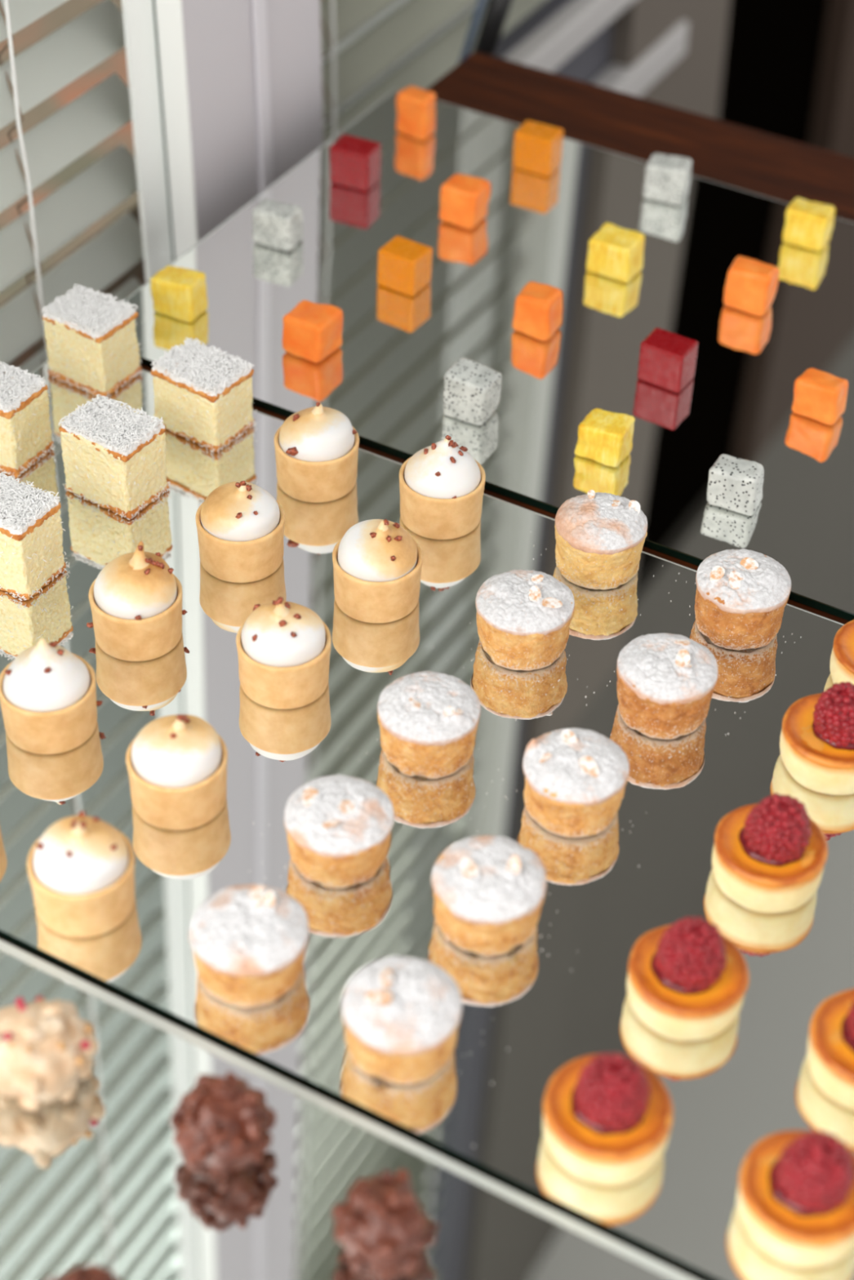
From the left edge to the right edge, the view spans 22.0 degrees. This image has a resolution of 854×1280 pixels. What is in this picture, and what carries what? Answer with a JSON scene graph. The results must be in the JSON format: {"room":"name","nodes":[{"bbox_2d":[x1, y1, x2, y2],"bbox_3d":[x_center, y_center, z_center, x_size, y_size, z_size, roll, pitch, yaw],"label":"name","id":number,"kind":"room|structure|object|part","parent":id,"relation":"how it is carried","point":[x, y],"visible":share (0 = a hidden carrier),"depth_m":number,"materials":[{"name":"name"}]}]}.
{"room":"food shop","nodes":[
{"label":"food shop","id":0,"kind":"room"},
{"bbox_2d":[182,0,853,241],"bbox_3d":[0.450,-1.776,1.627,0.112,3.450,4.180,21,45,22],"label":"wall","id":1,"kind":"structure","parent":0,"point":[218,33],"depth_m":1.47,"materials":[{"name":"grey paint"}]},
{"bbox_2d":[0,0,175,366],"bbox_3d":[-0.346,-0.872,0.614,0.122,2.500,0.872,21,45,22],"label":"window","id":2,"kind":"structure","parent":1,"relation":"in","point":[137,64],"depth_m":1.42,"materials":[{"name":"white"}]},
{"bbox_2d":[0,0,143,373],"bbox_3d":[-0.345,-0.780,0.594,0.084,2.359,0.698,22,45,21],"label":"blind","id":3,"kind":"object","parent":2,"relation":"attached to","point":[31,77],"visible":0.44,"depth_m":1.32,"materials":[{"name":"white plastic"}]},
{"bbox_3d":[-0.232,-0.909,0.743,0.031,2.278,0.022,21,45,22],"label":"ladder cord","id":4,"kind":"part","parent":3,"relation":"part of","materials":[{"name":"white fabric"}]},
{"bbox_3d":[-0.225,-0.874,0.744,0.006,2.305,0.004,21,45,22],"label":"pull cord","id":5,"kind":"part","parent":3,"relation":"part of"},
{"bbox_3d":[-0.166,-1.002,0.767,0.003,2.500,0.026,21,45,22],"label":"jamb frame","id":6,"kind":"part","parent":2,"relation":"part of","materials":[{"name":"white paint"}]},
{"bbox_2d":[155,0,198,259],"bbox_3d":[-0.148,-1.026,0.756,0.022,3.450,0.019,21,44,22],"label":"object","id":7,"kind":"structure","parent":1,"relation":"attached to","point":[169,13],"depth_m":1.36,"materials":[{"name":"white paint"}]},
{"bbox_2d":[251,0,273,193],"bbox_3d":[-0.099,-1.067,0.804,0.014,3.450,0.022,21,45,22],"label":"trim","id":8,"kind":"structure","parent":1,"relation":"attached to","point":[259,12],"depth_m":1.42,"materials":[{"name":"white"}]},
{"bbox_2d":[320,0,478,126],"bbox_3d":[-0.013,-1.325,1.014,0.120,2.335,0.500,21,45,22],"label":"window","id":9,"kind":"structure","parent":1,"relation":"in","point":[397,3],"depth_m":1.79,"materials":[{"name":"white"}]},
{"bbox_3d":[-0.060,-1.343,1.034,0.004,2.275,0.492,21,45,22],"label":"pane","id":10,"kind":"part","parent":9,"relation":"part of","materials":[{"name":"clear glass"}]},
{"bbox_2d":[320,0,545,144],"bbox_3d":[0.003,-1.258,1.030,0.041,2.255,0.448,21,45,22],"label":"blind","id":11,"kind":"object","parent":9,"relation":"attached to","point":[353,68],"visible":0.41,"depth_m":1.68,"materials":[{"name":"grey plastic"}]},
{"bbox_3d":[-0.067,-1.178,0.937,0.034,2.176,0.022,21,45,22],"label":"ladder cord","id":12,"kind":"part","parent":11,"relation":"part of","materials":[{"name":"white fabric"}]},
{"bbox_3d":[-0.059,-1.145,0.936,0.004,2.205,0.004,21,45,22],"label":"pull cord","id":13,"kind":"part","parent":11,"relation":"part of","materials":[{"name":"white fabric"}]},
{"bbox_2d":[502,0,634,72],"bbox_3d":[0.069,-0.467,1.833,0.023,0.033,0.688,21,45,22],"label":"trim","id":14,"kind":"structure","parent":1,"relation":"attached to","point":[564,33],"depth_m":1.89,"materials":[{"name":"grey"}]},
{"bbox_2d":[591,20,688,97],"bbox_3d":[0.071,-0.392,1.901,0.027,0.035,0.693,21,45,21],"label":"trim","id":15,"kind":"structure","parent":1,"relation":"attached to","point":[634,80],"depth_m":2.06,"materials":[{"name":"grey"}]},
{"bbox_2d":[717,0,828,145],"bbox_3d":[0.366,-1.150,2.095,0.033,1.890,0.475,21,45,21],"label":"door","id":16,"kind":"structure","parent":1,"relation":"in","point":[773,50],"depth_m":2.58,"materials":[{"name":"black"}]},
{"bbox_3d":[0.906,0.432,1.794,3.800,0.050,6.000,22,45,21],"label":"floor","id":17,"kind":"structure","parent":0,"visible":0},
{"bbox_2d":[0,51,853,1279],"bbox_3d":[0.294,0.409,1.187,1.290,0.744,1.174,22,45,21],"label":"wooden table","id":18,"kind":"object","parent":17,"relation":"on","point":[784,170],"visible":0.18,"depth_m":1.47,"materials":[{"name":"brown wood"}]},
{"bbox_2d":[0,939,695,1279],"bbox_3d":[-0.131,0.267,0.758,0.781,0.005,0.323,22,45,21],"label":"mirror plate","id":19,"kind":"object","parent":18,"relation":"on","point":[100,1176],"visible":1,"depth_m":0.83,"materials":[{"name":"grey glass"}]},
{"bbox_2d":[0,995,98,1111],"bbox_3d":[-0.152,0.157,0.851,0.047,0.036,0.048,22,45,21],"label":"cluster","id":20,"kind":"object","parent":19,"relation":"on","point":[46,1047],"visible":1,"depth_m":0.84,"materials":[{"name":"beige food"}]},
{"bbox_2d":[46,1263,119,1279],"bbox_3d":[-0.120,0.236,0.763,0.037,0.036,0.039,22,45,21],"label":"cluster","id":21,"kind":"object","parent":19,"relation":"on","point":[90,1272],"visible":1,"depth_m":0.76,"materials":[{"name":"brown food"}]},
{"bbox_2d":[169,1071,276,1179],"bbox_3d":[-0.077,0.183,0.827,0.039,0.035,0.040,22,45,21],"label":"truffle","id":22,"kind":"object","parent":19,"relation":"on","point":[222,1125],"visible":1,"depth_m":0.82,"materials":[{"name":"brown food"}]},
{"bbox_2d":[332,1168,438,1279],"bbox_3d":[-0.017,0.212,0.795,0.036,0.036,0.038,-24,48,-27],"label":"truffle","id":23,"kind":"object","parent":19,"relation":"on","point":[382,1225],"visible":1,"depth_m":0.79,"materials":[{"name":"brown food"}]},
{"bbox_2d":[0,360,853,1279],"bbox_3d":[0.043,0.070,0.993,0.781,0.005,0.374,22,45,21],"label":"mirror plate","id":24,"kind":"object","parent":18,"relation":"on","point":[752,1081],"visible":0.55,"depth_m":0.97,"materials":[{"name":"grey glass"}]},
{"bbox_2d":[0,361,55,478],"bbox_3d":[-0.225,-0.119,1.158,0.044,0.048,0.036,22,45,21],"label":"sponge cake","id":25,"kind":"object","parent":24,"relation":"on","point":[25,429],"visible":1,"depth_m":1.15,"materials":[{"name":"white food"}]},
{"bbox_2d":[0,471,69,600],"bbox_3d":[-0.205,-0.052,1.082,0.044,0.048,0.036,22,45,21],"label":"sponge cake","id":26,"kind":"object","parent":24,"relation":"on","point":[32,555],"visible":1,"depth_m":1.07,"materials":[{"name":"white food"}]},
{"bbox_2d":[0,638,102,755],"bbox_3d":[-0.173,0.019,0.997,0.044,0.052,0.044,-27,49,-29],"label":"tart","id":27,"kind":"object","parent":24,"relation":"on","point":[49,704],"visible":1,"depth_m":0.99,"materials":[{"name":"white food"}]},
{"bbox_2d":[26,810,135,937],"bbox_3d":[-0.144,0.093,0.916,0.044,0.048,0.044,22,45,21],"label":"tart","id":28,"kind":"object","parent":24,"relation":"on","point":[81,870],"visible":1,"depth_m":0.91,"materials":[{"name":"beige food"}]},
{"bbox_2d":[41,283,143,396],"bbox_3d":[-0.186,-0.166,1.215,0.044,0.046,0.037,24,45,23],"label":"sponge cake","id":29,"kind":"object","parent":24,"relation":"on","point":[92,345],"visible":1,"depth_m":1.21,"materials":[{"name":"white food"}]},
{"bbox_2d":[58,393,170,519],"bbox_3d":[-0.162,-0.096,1.135,0.047,0.046,0.037,25,46,24],"label":"sponge cake","id":30,"kind":"object","parent":24,"relation":"on","point":[113,455],"visible":1,"depth_m":1.12,"materials":[{"name":"white food"}]},
{"bbox_2d":[86,541,187,662],"bbox_3d":[-0.139,-0.024,1.046,0.044,0.055,0.044,-26,48,-29],"label":"tart","id":31,"kind":"object","parent":24,"relation":"on","point":[135,600],"visible":1,"depth_m":1.04,"materials":[{"name":"beige food"}]},
{"bbox_2d":[125,714,227,830],"bbox_3d":[-0.110,0.052,0.965,0.044,0.050,0.044,12,42,11],"label":"tart","id":32,"kind":"object","parent":24,"relation":"on","point":[176,764],"visible":1,"depth_m":0.95,"materials":[{"name":"beige food"}]},
{"bbox_2d":[151,337,257,453],"bbox_3d":[-0.121,-0.133,1.184,0.048,0.042,0.037,26,46,25],"label":"sponge cake","id":33,"kind":"object","parent":24,"relation":"on","point":[203,395],"visible":0.98,"depth_m":1.17,"materials":[{"name":"white food"}]},
{"bbox_2d":[195,480,284,582],"bbox_3d":[-0.093,-0.060,1.095,0.044,0.049,0.044,31,48,29],"label":"tart","id":34,"kind":"object","parent":24,"relation":"on","point":[241,525],"visible":1,"depth_m":1.08,"materials":[{"name":"beige food"}]},
{"bbox_2d":[189,884,308,1008],"bbox_3d":[-0.072,0.124,0.896,0.049,0.033,0.048,-17,44,-21],"label":"pie","id":35,"kind":"object","parent":24,"relation":"on","point":[249,942],"visible":1,"depth_m":0.88,"materials":[{"name":"white food"}]},
{"bbox_2d":[235,596,331,709],"bbox_3d":[-0.067,0.000,1.025,0.046,0.052,0.046,22,45,21],"label":"tart","id":36,"kind":"object","parent":24,"relation":"on","point":[283,647],"visible":1,"depth_m":1.01,"materials":[{"name":"beige food"}]},
{"bbox_2d":[274,402,359,502],"bbox_3d":[-0.058,-0.104,1.146,0.044,0.050,0.045,22,45,21],"label":"tart","id":37,"kind":"object","parent":24,"relation":"on","point":[317,447],"visible":1,"depth_m":1.14,"materials":[{"name":"beige food"}]},
{"bbox_2d":[284,774,394,888],"bbox_3d":[-0.038,0.081,0.946,0.047,0.034,0.047,26,46,25],"label":"cake","id":38,"kind":"object","parent":24,"relation":"on","point":[339,827],"visible":1,"depth_m":0.93,"materials":[{"name":"white food"}]},
{"bbox_3d":[0.043,0.070,0.993,0.781,0.004,0.374,22,45,21],"label":"glass","id":39,"kind":"part","parent":24,"relation":"part of","materials":[{"name":"black"}]},
{"bbox_2d":[332,519,422,623],"bbox_3d":[-0.024,-0.039,1.075,0.044,0.048,0.044,22,45,21],"label":"tart","id":40,"kind":"object","parent":24,"relation":"on","point":[377,563],"visible":1,"depth_m":1.06,"materials":[{"name":"beige food"}]},
{"bbox_2d":[341,955,462,1084],"bbox_3d":[-0.010,0.149,0.868,0.048,0.035,0.048,-6,42,-9],"label":"pie","id":41,"kind":"object","parent":24,"relation":"on","point":[401,1015],"visible":1,"depth_m":0.86,"materials":[{"name":"white food"}]},
{"bbox_2d":[377,671,480,778],"bbox_3d":[0.001,0.037,0.998,0.047,0.034,0.047,2,41,0],"label":"cake","id":42,"kind":"object","parent":24,"relation":"on","point":[428,721],"visible":1,"depth_m":0.98,"materials":[{"name":"white food"}]},
{"bbox_2d":[399,435,485,539],"bbox_3d":[0.008,-0.084,1.125,0.044,0.051,0.044,22,45,21],"label":"tart","id":43,"kind":"object","parent":24,"relation":"on","point":[442,485],"visible":1,"depth_m":1.11,"materials":[{"name":"beige food"}]},
{"bbox_2d":[161,531,795,1146],"bbox_3d":[0.035,0.065,0.995,0.167,0.001,0.364,22,45,21],"label":"sugar specks","id":44,"kind":"object","parent":24,"relation":"on","point":[531,531],"visible":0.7,"depth_m":0.97,"materials":[{"name":"white"}]},
{"bbox_2d":[431,835,546,956],"bbox_3d":[0.026,0.105,0.920,0.049,0.035,0.049,-30,50,-31],"label":"cake","id":45,"kind":"object","parent":24,"relation":"on","point":[489,891],"visible":1,"depth_m":0.91,"materials":[{"name":"white food"}]},
{"bbox_2d":[475,568,574,671],"bbox_3d":[0.047,-0.011,1.055,0.047,0.035,0.047,-29,50,-31],"label":"cake","id":46,"kind":"object","parent":24,"relation":"on","point":[524,617],"visible":1,"depth_m":1.04,"materials":[{"name":"white food"}]},
{"bbox_2d":[522,727,629,837],"bbox_3d":[0.065,0.062,0.973,0.047,0.034,0.048,13,42,12],"label":"cake","id":47,"kind":"object","parent":24,"relation":"on","point":[575,779],"visible":1,"depth_m":0.96,"materials":[{"name":"white food"}]},
{"bbox_2d":[554,489,647,590],"bbox_3d":[0.087,-0.052,1.102,0.046,0.038,0.046,22,45,21],"label":"cake","id":48,"kind":"object","parent":24,"relation":"on","point":[600,537],"visible":1,"depth_m":1.09,"materials":[{"name":"white food"}]},
{"bbox_2d":[542,1052,672,1186],"bbox_3d":[0.069,0.175,0.833,0.049,0.047,0.049,12,42,11],"label":"cheesecake","id":49,"kind":"object","parent":24,"relation":"on","point":[607,1118],"visible":1,"depth_m":0.82,"materials":[{"name":"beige food"}]},
{"bbox_2d":[616,632,717,739],"bbox_3d":[0.111,0.019,1.022,0.047,0.037,0.047,-8,42,-12],"label":"cake","id":50,"kind":"object","parent":24,"relation":"on","point":[665,682],"visible":1,"depth_m":1.01,"materials":[{"name":"white food"}]},
{"bbox_2d":[626,916,749,1041],"bbox_3d":[0.106,0.131,0.887,0.049,0.045,0.049,-14,43,-18],"label":"cheesecake","id":51,"kind":"object","parent":24,"relation":"on","point":[686,981],"visible":1,"depth_m":0.88,"materials":[{"name":"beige food"}]},
{"bbox_2d":[693,548,791,650],"bbox_3d":[0.153,-0.022,1.070,0.047,0.037,0.047,-32,52,-33],"label":"cake","id":52,"kind":"object","parent":24,"relation":"on","point":[742,595],"visible":1,"depth_m":1.06,"materials":[{"name":"white food"}]},
{"bbox_2d":[711,792,827,913],"bbox_3d":[0.148,0.086,0.940,0.049,0.046,0.049,-32,51,-33],"label":"cheesecake","id":53,"kind":"object","parent":24,"relation":"on","point":[769,855],"visible":1,"depth_m":0.93,"materials":[{"name":"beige food"}]},
{"bbox_2d":[737,1129,853,1267],"bbox_3d":[0.140,0.200,0.809,0.050,0.046,0.050,-8,42,-12],"label":"cheesecake","id":54,"kind":"object","parent":24,"relation":"on","point":[795,1194],"visible":1,"depth_m":0.80,"materials":[{"name":"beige food"}]},
{"bbox_2d":[779,681,853,795],"bbox_3d":[0.186,0.039,0.996,0.049,0.046,0.049,22,45,21],"label":"cheesecake","id":55,"kind":"object","parent":24,"relation":"on","point":[816,738],"visible":1,"depth_m":0.99,"materials":[{"name":"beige food"}]},
{"bbox_2d":[807,988,853,1110],"bbox_3d":[0.176,0.155,0.863,0.049,0.046,0.049,-15,44,-19],"label":"cheesecake","id":56,"kind":"object","parent":24,"relation":"on","point":[830,1043],"visible":1,"depth_m":0.86,"materials":[{"name":"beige food"}]},
{"bbox_2d":[829,619,853,684],"bbox_3d":[0.217,0.003,1.039,0.049,0.046,0.048,32,49,30],"label":"cheesecake","id":57,"kind":"object","parent":24,"relation":"on","point":[842,656],"visible":0.88,"depth_m":1.04,"materials":[{"name":"orange food"}]},
{"bbox_2d":[121,88,853,621],"bbox_3d":[0.229,-0.141,1.244,0.781,0.005,0.363,22,45,21],"label":"mirror plate","id":58,"kind":"object","parent":18,"relation":"on","point":[397,350],"visible":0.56,"depth_m":1.28,"materials":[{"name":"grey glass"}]},
{"bbox_2d":[150,265,208,323],"bbox_3d":[-0.144,-0.202,1.274,0.028,0.025,0.022,19,44,19],"label":"cube","id":59,"kind":"object","parent":58,"relation":"on","point":[180,293],"visible":1,"depth_m":1.27,"materials":[{"name":"yellow food"}]},
{"bbox_2d":[252,198,303,251],"bbox_3d":[-0.091,-0.254,1.336,0.028,0.024,0.020,16,43,16],"label":"cube","id":60,"kind":"object","parent":58,"relation":"on","point":[277,225],"visible":1,"depth_m":1.33,"materials":[{"name":"white food"}]},
{"bbox_2d":[282,299,342,363],"bbox_3d":[-0.065,-0.176,1.247,0.028,0.026,0.027,22,45,21],"label":"cube","id":61,"kind":"object","parent":58,"relation":"on","point":[312,331],"visible":1,"depth_m":1.24,"materials":[{"name":"orange food"}]},
{"bbox_2d":[329,133,381,191],"bbox_3d":[-0.046,-0.303,1.394,0.028,0.026,0.020,18,43,17],"label":"cube","id":62,"kind":"object","parent":58,"relation":"on","point":[354,162],"visible":1,"depth_m":1.39,"materials":[{"name":"red food"}]},
{"bbox_2d":[377,235,432,297],"bbox_3d":[-0.013,-0.222,1.304,0.026,0.024,0.022,23,45,22],"label":"cube","id":63,"kind":"object","parent":58,"relation":"on","point":[404,266],"visible":1,"depth_m":1.30,"materials":[{"name":"orange food"}]},
{"bbox_2d":[395,85,435,141],"bbox_3d":[-0.007,-0.347,1.444,0.025,0.029,0.020,22,45,21],"label":"cube","id":64,"kind":"object","parent":58,"relation":"on","point":[415,106],"visible":1,"depth_m":1.44,"materials":[{"name":"orange food"}]},
{"bbox_2d":[439,173,490,229],"bbox_3d":[0.024,-0.273,1.362,0.026,0.027,0.024,20,44,19],"label":"cube","id":65,"kind":"object","parent":58,"relation":"on","point":[464,198],"visible":1,"depth_m":1.35,"materials":[{"name":"orange food"}]},
{"bbox_2d":[442,357,501,425],"bbox_3d":[0.024,-0.137,1.204,0.028,0.028,0.023,22,45,21],"label":"cube","id":66,"kind":"object","parent":58,"relation":"on","point":[472,388],"visible":1,"depth_m":1.20,"materials":[{"name":"white food"}]},
{"bbox_3d":[0.229,-0.141,1.245,0.781,0.004,0.363,22,45,21],"label":"glass","id":67,"kind":"part","parent":58,"relation":"part of","materials":[{"name":"black"}]},
{"bbox_2d":[511,281,563,341],"bbox_3d":[0.064,-0.191,1.270,0.026,0.026,0.024,22,45,21],"label":"cube","id":68,"kind":"object","parent":58,"relation":"on","point":[538,307],"visible":1,"depth_m":1.26,"materials":[{"name":"orange food"}]},
{"bbox_2d":[512,120,563,177],"bbox_3d":[0.072,-0.317,1.415,0.027,0.026,0.020,20,44,19],"label":"cube","id":69,"kind":"object","parent":58,"relation":"on","point":[537,147],"visible":1,"depth_m":1.41,"materials":[{"name":"orange food"}]},
{"bbox_2d":[574,408,635,467],"bbox_3d":[0.096,-0.110,1.180,0.028,0.023,0.023,19,44,19],"label":"cube","id":70,"kind":"object","parent":58,"relation":"on","point":[605,437],"visible":1,"depth_m":1.17,"materials":[{"name":"yellow food"}]},
{"bbox_2d":[586,222,644,283],"bbox_3d":[0.114,-0.234,1.322,0.030,0.025,0.024,22,45,21],"label":"cube","id":71,"kind":"object","parent":58,"relation":"on","point":[615,252],"visible":1,"depth_m":1.31,"materials":[{"name":"yellow food"}]},
{"bbox_2d":[642,152,692,205],"bbox_3d":[0.153,-0.293,1.391,0.028,0.026,0.020,15,43,14],"label":"cube","id":72,"kind":"object","parent":58,"relation":"on","point":[667,180],"visible":1,"depth_m":1.38,"materials":[{"name":"white food"}]},
{"bbox_2d":[637,327,697,392],"bbox_3d":[0.136,-0.158,1.236,0.028,0.025,0.021,23,45,22],"label":"cube","id":73,"kind":"object","parent":58,"relation":"on","point":[667,359],"visible":1,"depth_m":1.23,"materials":[{"name":"red food"}]},
{"bbox_2d":[706,453,764,515],"bbox_3d":[0.163,-0.082,1.152,0.028,0.022,0.021,19,44,18],"label":"cube","id":74,"kind":"object","parent":58,"relation":"on","point":[735,484],"visible":1,"depth_m":1.15,"materials":[{"name":"white food"}]},
{"bbox_2d":[723,255,778,316],"bbox_3d":[0.191,-0.210,1.296,0.029,0.027,0.021,19,44,19],"label":"cube","id":75,"kind":"object","parent":58,"relation":"on","point":[751,285],"visible":1,"depth_m":1.29,"materials":[{"name":"orange food"}]},
{"bbox_2d":[782,196,835,252],"bbox_3d":[0.236,-0.257,1.354,0.028,0.025,0.021,21,44,20],"label":"cube","id":76,"kind":"object","parent":58,"relation":"on","point":[808,224],"visible":1,"depth_m":1.35,"materials":[{"name":"yellow food"}]},
{"bbox_2d":[791,368,848,425],"bbox_3d":[0.218,-0.136,1.215,0.027,0.024,0.020,24,45,23],"label":"cube","id":77,"kind":"object","parent":58,"relation":"on","point":[820,396],"visible":1,"depth_m":1.21,"materials":[{"name":"orange food"}]},
{"bbox_2d":[457,0,512,63],"bbox_3d":[0.053,-0.213,1.862,0.112,0.781,0.022,17,43,16],"label":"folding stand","id":78,"kind":"object","parent":17,"relation":"on","point":[496,12],"visible":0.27,"depth_m":1.65,"materials":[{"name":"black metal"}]},
{"bbox_3d":[0.045,-0.452,1.665,0.059,0.164,0.016,22,45,21],"label":"leg","id":79,"kind":"part","parent":78,"relation":"part of","materials":[{"name":"black metal"}]}
]}

